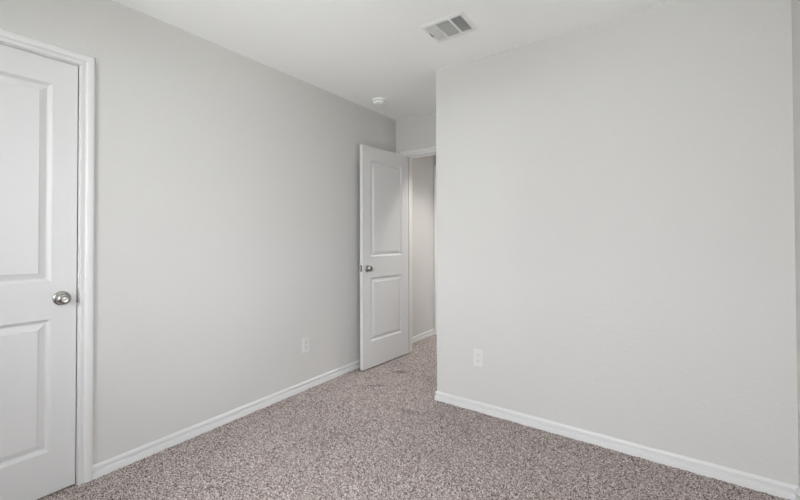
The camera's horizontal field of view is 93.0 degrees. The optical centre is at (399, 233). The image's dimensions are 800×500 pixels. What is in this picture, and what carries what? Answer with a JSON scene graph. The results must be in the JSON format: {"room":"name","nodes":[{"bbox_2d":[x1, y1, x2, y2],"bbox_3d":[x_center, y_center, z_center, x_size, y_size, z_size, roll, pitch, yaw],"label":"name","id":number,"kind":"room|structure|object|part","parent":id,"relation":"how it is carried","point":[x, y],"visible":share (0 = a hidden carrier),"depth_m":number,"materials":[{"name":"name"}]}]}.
{"room":"empty bedroom","nodes":[
{"label":"empty bedroom","id":0,"kind":"room"},
{"bbox_2d":[0,0,395,464],"bbox_3d":[-1.379,0.019,2.221,0.116,2.456,4.460,-1,-1,35],"label":"wall","id":1,"kind":"structure","parent":0,"point":[227,193],"depth_m":2.35,"materials":[{"name":"grey paint"}]},
{"bbox_2d":[0,44,77,499],"bbox_3d":[-1.808,0.194,1.547,0.139,2.028,0.768,-1,-1,35],"label":"door","id":2,"kind":"structure","parent":1,"relation":"in","point":[39,94],"depth_m":1.73,"materials":[{"name":"white wood"}]},
{"bbox_3d":[-1.805,0.705,1.544,0.035,0.615,0.574,-1,-1,35],"label":"panel","id":3,"kind":"part","parent":2,"relation":"part of","materials":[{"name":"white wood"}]},
{"bbox_3d":[-1.808,-0.238,1.555,0.035,0.933,0.574,-1,-1,35],"label":"panel","id":4,"kind":"part","parent":2,"relation":"part of","materials":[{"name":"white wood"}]},
{"bbox_3d":[-1.579,0.308,1.783,0.039,0.054,0.054,-1,-1,35],"label":"knob","id":5,"kind":"part","parent":2,"relation":"part of","materials":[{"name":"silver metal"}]},
{"bbox_2d":[0,28,94,485],"bbox_3d":[-1.831,0.176,1.568,0.132,2.119,0.886,-1,-1,35],"label":"trim","id":6,"kind":"structure","parent":1,"relation":"attached to","point":[85,63],"depth_m":1.86,"materials":[{"name":"white wood"}]},
{"bbox_3d":[-1.577,0.305,1.861,0.033,0.066,0.011,-1,-1,35],"label":"strike plate","id":7,"kind":"part","parent":6,"relation":"part of","materials":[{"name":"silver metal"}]},
{"bbox_2d":[93,360,359,478],"bbox_3d":[-0.779,1.206,2.937,0.014,0.080,2.580,-1,-1,35],"label":"baseboard","id":8,"kind":"structure","parent":1,"relation":"attached to","point":[107,466],"depth_m":2.35,"materials":[{"name":"white wood"}]},
{"bbox_2d":[302,337,308,352],"bbox_3d":[-0.743,0.882,2.998,0.007,0.114,0.070,-1,-1,35],"label":"wall outlet","id":9,"kind":"object","parent":1,"relation":"attached to","point":[305,341],"visible":1,"depth_m":2.99,"materials":[{"name":"white plastic"}]},
{"bbox_2d":[113,0,674,119],"bbox_3d":[-0.216,-1.264,2.053,4.000,0.100,5.520,-1,-1,35],"label":"ceiling","id":10,"kind":"structure","parent":0,"point":[358,52],"depth_m":2.28,"materials":[{"name":"white paint"}]},
{"bbox_2d":[372,97,385,105],"bbox_3d":[-0.187,-1.177,3.420,0.126,0.043,0.126,-1,-1,35],"label":"smoke detector","id":11,"kind":"object","parent":10,"relation":"attached to","point":[378,101],"visible":1,"depth_m":3.38,"materials":[{"name":"white plastic"}]},
{"bbox_2d":[420,11,478,42],"bbox_3d":[0.293,-1.288,2.247,0.276,0.176,0.229,-1,-1,35],"label":"ceiling vent","id":12,"kind":"object","parent":10,"relation":"in","point":[451,26],"visible":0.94,"depth_m":2.24,"materials":[{"name":"white metal"}]},
{"bbox_2d":[37,334,789,499],"bbox_3d":[-0.240,1.220,1.997,3.880,0.013,5.440,-1,-1,35],"label":"floor","id":13,"kind":"structure","parent":0,"point":[378,432],"depth_m":2.02,"materials":[{"name":"carpet"}]},
{"bbox_2d":[396,112,435,153],"bbox_3d":[0.685,0.029,3.562,1.931,2.456,0.116,-1,-1,35],"label":"wall","id":14,"kind":"structure","parent":0,"point":[416,132],"depth_m":3.87,"materials":[{"name":"grey paint"}]},
{"bbox_2d":[359,145,408,369],"bbox_3d":[-0.135,0.217,3.659,0.139,2.015,0.674,-1,-1,39],"label":"door","id":15,"kind":"structure","parent":14,"relation":"in","point":[384,300],"depth_m":3.61,"materials":[{"name":"white wood"}]},
{"bbox_3d":[-0.138,-0.226,3.662,0.035,0.892,0.454,-1,-1,39],"label":"panel","id":16,"kind":"part","parent":15,"relation":"part of","materials":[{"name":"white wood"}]},
{"bbox_3d":[-0.135,0.700,3.651,0.035,0.584,0.454,-1,-1,39],"label":"panel","id":17,"kind":"part","parent":15,"relation":"part of","materials":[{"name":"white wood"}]},
{"bbox_2d":[400,146,435,352],"bbox_3d":[0.367,0.200,3.786,0.791,2.111,0.149,-1,-1,35],"label":"trim","id":18,"kind":"structure","parent":14,"relation":"attached to","point":[427,151],"depth_m":3.97,"materials":[{"name":"white wood"}]},
{"bbox_2d":[412,155,435,336],"bbox_3d":[0.952,0.033,3.969,1.966,2.456,0.856,-1,-1,35],"label":"wall","id":19,"kind":"structure","parent":0,"point":[422,167],"depth_m":4.51,"materials":[{"name":"grey paint"}]},
{"bbox_2d":[412,329,434,342],"bbox_3d":[0.220,1.220,4.405,0.014,0.080,0.740,-1,-1,35],"label":"baseboard","id":20,"kind":"structure","parent":19,"relation":"attached to","point":[424,335],"depth_m":4.47,"materials":[{"name":"white wood"}]},
{"bbox_2d":[434,164,436,333],"bbox_3d":[0.761,0.200,4.475,0.832,2.114,0.016,-1,-1,35],"label":"trim","id":21,"kind":"structure","parent":19,"relation":"attached to","point":[435,239],"depth_m":4.70,"materials":[{"name":"white wood"}]},
{"bbox_2d":[436,0,798,485],"bbox_3d":[1.311,0.015,2.562,1.989,2.456,0.793,-1,-1,35],"label":"wall","id":22,"kind":"structure","parent":0,"point":[615,214],"depth_m":2.09,"materials":[{"name":"grey paint"}]},
{"bbox_2d":[473,349,482,366],"bbox_3d":[0.537,0.858,2.611,0.070,0.114,0.007,-1,-1,35],"label":"wall outlet","id":23,"kind":"object","parent":22,"relation":"attached to","point":[477,354],"visible":1,"depth_m":2.61,"materials":[{"name":"white plastic"}]},
{"bbox_2d":[435,391,797,499],"bbox_3d":[1.257,1.195,2.579,1.887,0.080,0.807,-1,-1,35],"label":"baseboard","id":24,"kind":"structure","parent":22,"relation":"attached to","point":[740,478],"depth_m":2.07,"materials":[{"name":"white wood"}]},
{"bbox_2d":[791,0,799,487],"bbox_3d":[0.784,-0.011,0.201,0.116,2.456,3.667,-1,-1,35],"label":"wall","id":25,"kind":"structure","parent":0,"point":[795,4],"depth_m":1.70,"materials":[{"name":"grey paint"}]},
{"bbox_2d":[795,486,799,499],"bbox_3d":[0.768,1.170,0.272,0.014,0.080,3.551,-1,-1,35],"label":"baseboard","id":26,"kind":"structure","parent":25,"relation":"attached to","point":[797,496],"depth_m":1.70,"materials":[{"name":"white wood"}]}
]}

